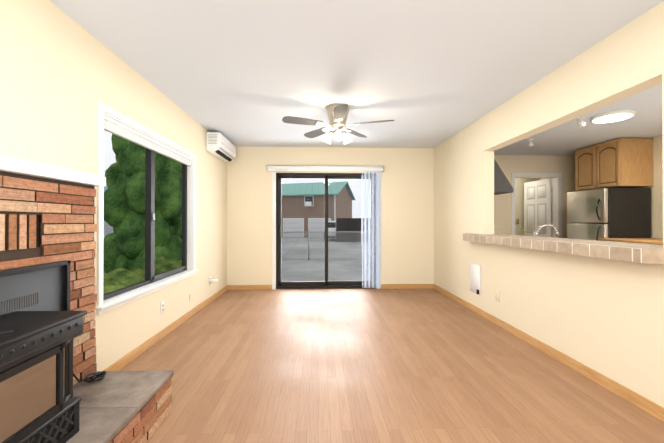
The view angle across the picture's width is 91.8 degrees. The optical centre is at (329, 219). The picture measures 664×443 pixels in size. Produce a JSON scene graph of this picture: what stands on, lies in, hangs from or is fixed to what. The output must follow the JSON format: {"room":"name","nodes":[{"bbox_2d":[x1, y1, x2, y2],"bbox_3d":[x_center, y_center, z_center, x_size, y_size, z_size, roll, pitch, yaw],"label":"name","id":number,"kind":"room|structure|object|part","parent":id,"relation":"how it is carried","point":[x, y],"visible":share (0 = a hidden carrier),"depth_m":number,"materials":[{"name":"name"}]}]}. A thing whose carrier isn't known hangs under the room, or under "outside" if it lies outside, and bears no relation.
{"room":"living room","nodes":[
{"label":"living room","id":0,"kind":"room"},
{"bbox_2d":[0,0,226,370],"bbox_3d":[-1.685,-0.056,1.504,0.140,2.440,8.237,0,0,-2],"label":"wall","id":1,"kind":"structure","parent":0,"point":[62,74],"depth_m":2.23,"materials":[{"name":"paint"}]},
{"bbox_2d":[96,102,197,314],"bbox_3d":[-1.715,-0.076,3.166,0.165,1.504,1.814,0,0,-2],"label":"window","id":2,"kind":"structure","parent":1,"relation":"in","point":[106,305],"depth_m":3.13,"materials":[{"name":"white"}]},
{"bbox_3d":[-1.764,-0.076,3.164,0.067,1.386,1.676,0,0,-2],"label":"left window sash","id":3,"kind":"part","parent":2,"relation":"part of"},
{"bbox_2d":[104,115,191,177],"bbox_3d":[-1.706,-0.538,3.169,0.058,0.459,1.668,0,0,-2],"label":"window blind","id":4,"kind":"object","parent":2,"relation":"attached to","point":[115,127],"visible":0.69,"depth_m":2.88,"materials":[{"name":"white plastic"}]},
{"bbox_2d":[161,301,164,313],"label":"electrical outlet","id":5,"kind":"object","parent":1,"relation":"attached to","point":[163,302],"depth_m":3.20,"materials":[{"name":"white plastic"}]},
{"bbox_2d":[103,285,226,370],"bbox_3d":[-1.609,1.125,1.500,0.013,0.078,7.957,0,0,-2],"label":"baseboard","id":6,"kind":"structure","parent":1,"relation":"attached to","point":[125,360],"depth_m":3.11,"materials":[{"name":"brown wood"}]},
{"bbox_2d":[209,276,217,284],"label":"electrical outlet","id":7,"kind":"object","parent":1,"relation":"attached to","point":[210,280],"depth_m":4.60,"materials":[{"name":"white plastic"}]},
{"bbox_2d":[206,132,235,161],"bbox_3d":[-1.629,-1.083,4.899,0.202,0.266,0.893,0,0,-2],"label":"mini-split air conditioner","id":8,"kind":"object","parent":1,"relation":"attached to","point":[219,145],"visible":1,"depth_m":4.57,"materials":[{"name":"white plastic"}]},
{"bbox_2d":[227,147,433,284],"bbox_3d":[0.026,-0.032,5.614,3.564,2.440,0.140,0,0,-2],"label":"wall","id":9,"kind":"structure","parent":0,"point":[407,215],"depth_m":5.56,"materials":[{"name":"paint"}]},
{"bbox_2d":[267,165,383,171],"bbox_3d":[-0.075,-0.874,5.493,1.985,0.100,0.104,0,0,-2],"label":"blind valance","id":10,"kind":"object","parent":9,"relation":"attached to","point":[324,168],"visible":1,"depth_m":5.44,"materials":[{"name":"white plastic"}]},
{"bbox_2d":[272,171,380,289],"bbox_3d":[-0.053,0.177,5.551,1.864,2.022,0.229,0,0,-2],"label":"patio door","id":11,"kind":"structure","parent":9,"relation":"in","point":[375,281],"depth_m":5.55,"materials":[{"name":"clear glass"}]},
{"bbox_2d":[227,284,433,289],"bbox_3d":[0.028,1.149,5.531,3.538,0.078,0.013,0,0,-2],"label":"baseboard","id":12,"kind":"structure","parent":9,"relation":"attached to","point":[269,287],"depth_m":5.55,"materials":[{"name":"brown wood"}]},
{"bbox_2d":[50,0,663,155],"bbox_3d":[1.679,-1.300,2.530,6.934,0.060,10.040,0,0,-2],"label":"ceiling","id":13,"kind":"structure","parent":0,"point":[421,73],"depth_m":2.55,"materials":[{"name":"white paint"}]},
{"bbox_2d":[282,103,394,144],"bbox_3d":[0.088,-1.062,3.572,1.209,0.401,1.155,0,0,-2],"label":"fan","id":14,"kind":"object","parent":13,"relation":"hanging from","point":[337,114],"visible":1,"depth_m":3.54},
{"bbox_2d":[527,139,533,146],"bbox_3d":[3.122,-1.193,5.014,0.089,0.121,0.102,0,0,-11],"label":"spot lamp","id":15,"kind":"object","parent":13,"relation":"attached to","point":[530,143],"depth_m":4.99,"materials":[{"name":"white plastic"}]},
{"bbox_2d":[576,116,584,126],"bbox_3d":[3.078,-1.200,3.952,0.089,0.121,0.102,0,0,-11],"label":"spot lamp","id":16,"kind":"object","parent":13,"relation":"attached to","point":[580,122],"depth_m":3.93,"materials":[{"name":"white plastic"}]},
{"bbox_2d":[590,109,635,122],"bbox_3d":[3.400,-1.235,3.880,0.410,0.051,0.410,0,0,-2],"label":"kitchen ceiling light","id":17,"kind":"object","parent":13,"relation":"attached to","point":[612,116],"visible":1,"depth_m":3.80,"materials":[{"name":"white plastic"}]},
{"bbox_2d":[119,288,663,442],"bbox_3d":[1.679,1.200,2.515,6.934,0.060,10.040,0,0,-2],"label":"floor","id":18,"kind":"structure","parent":0,"point":[417,365],"depth_m":2.37,"materials":[{"name":"laminate"}]},
{"bbox_2d":[0,155,173,442],"bbox_3d":[-1.260,0.443,0.983,0.669,1.436,2.051,0,0,-2],"label":"fireplace","id":19,"kind":"object","parent":18,"relation":"on","point":[56,386],"visible":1,"depth_m":1.50,"materials":[{"name":"brown brick"}]},
{"bbox_2d":[0,260,86,442],"bbox_3d":[-1.221,0.563,0.998,0.339,0.703,1.440,0,0,-2],"label":"stove","id":20,"kind":"object","parent":19,"relation":"in","point":[39,403],"depth_m":1.28,"materials":[{"name":"black metal"}]},
{"bbox_3d":[-1.346,0.819,1.811,0.100,0.198,0.195,0,0,-2],"label":"cord","id":21,"kind":"part","parent":19,"relation":"part of","materials":[{"name":"black rubber"}]},
{"bbox_2d":[567,188,650,240],"bbox_3d":[4.474,0.351,5.254,0.798,1.670,0.750,0,0,-2],"label":"fridge","id":22,"kind":"object","parent":18,"relation":"on","point":[594,214],"visible":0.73,"depth_m":4.89,"materials":[{"name":"silver metal"}]},
{"bbox_2d":[598,238,662,244],"bbox_3d":[4.480,0.725,4.306,0.890,0.912,1.080,0,0,-2],"label":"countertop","id":23,"kind":"structure","parent":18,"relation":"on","point":[658,241],"depth_m":4.42,"materials":[{"name":"brown wood"}]},
{"bbox_2d":[515,178,540,235],"bbox_3d":[4.065,-0.021,7.488,1.540,2.440,0.280,0,0,-2],"label":"wall","id":24,"kind":"structure","parent":0,"point":[519,200],"depth_m":7.35,"materials":[{"name":"paint"}]},
{"bbox_2d":[494,155,574,237],"bbox_3d":[3.472,-0.028,6.277,3.090,2.440,0.140,0,0,-2],"label":"wall","id":25,"kind":"structure","parent":0,"point":[510,164],"depth_m":6.23,"materials":[{"name":"paint"}]},
{"bbox_2d":[511,173,561,237],"bbox_3d":[3.992,0.141,6.287,0.994,2.102,0.155,0,0,-2],"label":"trim","id":26,"kind":"structure","parent":25,"relation":"attached to","point":[556,200],"depth_m":6.23,"materials":[{"name":"white"}]},
{"bbox_2d":[522,178,551,236],"bbox_3d":[4.335,0.179,6.790,0.135,2.008,0.811,0,0,-2],"label":"hall door","id":27,"kind":"structure","parent":25,"relation":"in","point":[537,203],"depth_m":6.73,"materials":[{"name":"white wood"}]},
{"bbox_2d":[533,224,558,235],"bbox_3d":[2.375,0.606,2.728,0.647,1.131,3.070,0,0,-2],"label":"faucet","id":28,"kind":"object","parent":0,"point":[536,232],"depth_m":3.49,"materials":[{"name":"silver metal"}]},
{"bbox_2d":[434,1,663,406],"bbox_3d":[2.007,-0.053,1.904,0.140,2.440,8.780,0,0,-2],"label":"wall","id":29,"kind":"structure","parent":0,"point":[603,316],"depth_m":2.62,"materials":[{"name":"paint"}]},
{"bbox_2d":[470,263,499,301],"bbox_3d":[1.852,0.748,3.905,0.030,0.360,0.680,0,0,-2],"label":"air vent","id":30,"kind":"object","parent":29,"relation":"in","point":[475,278],"visible":0.98,"depth_m":4.05,"materials":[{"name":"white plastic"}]},
{"bbox_2d":[494,159,512,194],"bbox_3d":[2.214,-0.810,4.687,0.460,0.886,0.760,0,0,-2],"label":"range hood","id":31,"kind":"object","parent":29,"relation":"attached to","point":[502,184],"visible":0.2,"depth_m":4.31,"materials":[{"name":"grey metal"}]},
{"bbox_2d":[434,284,663,421],"bbox_3d":[1.940,1.126,1.623,0.013,0.078,7.957,0,0,-2],"label":"baseboard","id":32,"kind":"structure","parent":29,"relation":"attached to","point":[654,409],"depth_m":2.49,"materials":[{"name":"brown wood"}]},
{"bbox_2d":[463,233,663,264],"bbox_3d":[1.987,0.216,3.034,0.443,0.085,2.498,0,0,-2],"label":"countertop","id":33,"kind":"structure","parent":29,"relation":"on","point":[640,253],"depth_m":2.33,"materials":[{"name":"tile"}]},
{"bbox_2d":[541,135,662,237],"bbox_3d":[5.074,-0.049,2.640,0.140,2.440,10.040,0,0,-2],"label":"wall","id":34,"kind":"structure","parent":0,"point":[657,209],"depth_m":4.84,"materials":[{"name":"paint"}]},
{"bbox_2d":[574,138,652,190],"bbox_3d":[4.638,-0.876,5.322,0.535,0.725,0.870,0,0,-2],"label":"upper cabinet","id":35,"kind":"object","parent":34,"relation":"attached to","point":[622,163],"visible":1,"depth_m":4.97,"materials":[{"name":"brown wood"}]},
{"label":"outside","id":36,"kind":"structure","parent":0,"visible":0},
{"bbox_2d":[281,237,370,281],"bbox_3d":[-0.841,1.930,29.861,140.000,0.200,120.000,0,0,-2],"label":"ground","id":37,"kind":"structure","parent":36,"point":[314,270],"depth_m":12.77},
{"bbox_2d":[104,184,113,237],"bbox_3d":[-19.553,-0.796,21.225,11.000,5.150,16.800,0,0,-2],"label":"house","id":38,"kind":"structure","parent":37,"relation":"on","point":[108,228],"depth_m":21.14,"materials":[{"name":"white"}]},
{"bbox_2d":[103,256,181,293],"bbox_3d":[-3.176,1.236,5.500,1.157,1.005,4.428,0,0,-2],"label":"grass","id":39,"kind":"structure","parent":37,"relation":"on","point":[116,279],"depth_m":5.00,"materials":[{"name":"green plant"}]},
{"bbox_2d":[103,134,181,273],"bbox_3d":[-5.092,-2.420,8.924,2.028,9.231,2.032,0,0,-2],"label":"tree","id":40,"kind":"object","parent":37,"relation":"on","point":[124,213],"depth_m":8.24,"materials":[{"name":"green plant"}]},
{"bbox_2d":[174,170,181,238],"bbox_3d":[-5.251,-2.600,10.336,2.097,9.712,2.152,0,0,-2],"label":"tree","id":41,"kind":"object","parent":37,"relation":"on","point":[178,230],"depth_m":9.90,"materials":[{"name":"green plant"}]},
{"bbox_2d":[281,185,351,237],"bbox_3d":[-6.170,-1.137,38.096,16.030,6.030,9.000,0,0,16],"label":"building","id":42,"kind":"structure","parent":37,"relation":"on","point":[314,218],"depth_m":33.51,"materials":[{"name":"brown wood"}]},
{"bbox_2d":[281,181,354,199],"bbox_3d":[-6.047,-3.399,38.594,16.700,1.840,8.700,0,0,16],"label":"building roof","id":43,"kind":"structure","parent":42,"relation":"on","point":[307,189],"depth_m":35.05,"materials":[{"name":"teal metal"}]},
{"bbox_2d":[281,230,370,260],"bbox_3d":[1.314,1.111,13.840,10.000,1.190,0.001,0,0,-2],"label":"mesh fence","id":44,"kind":"object","parent":37,"relation":"on","point":[324,246],"depth_m":13.79,"materials":[{"name":"grey metal"}]},
{"bbox_2d":[324,221,335,240],"bbox_3d":[0.434,0.951,29.160,1.940,1.750,4.500,0,0,-2],"label":"truck","id":45,"kind":"object","parent":37,"relation":"on","point":[331,224],"depth_m":27.01,"materials":[{"name":"white metal"}]},
{"bbox_2d":[336,218,370,241],"bbox_3d":[2.184,0.809,26.320,3.440,2.000,0.100,0,0,-2],"label":"gate slats","id":46,"kind":"structure","parent":37,"relation":"on","point":[348,224],"depth_m":26.25,"materials":[{"name":"black metal"}]}
]}

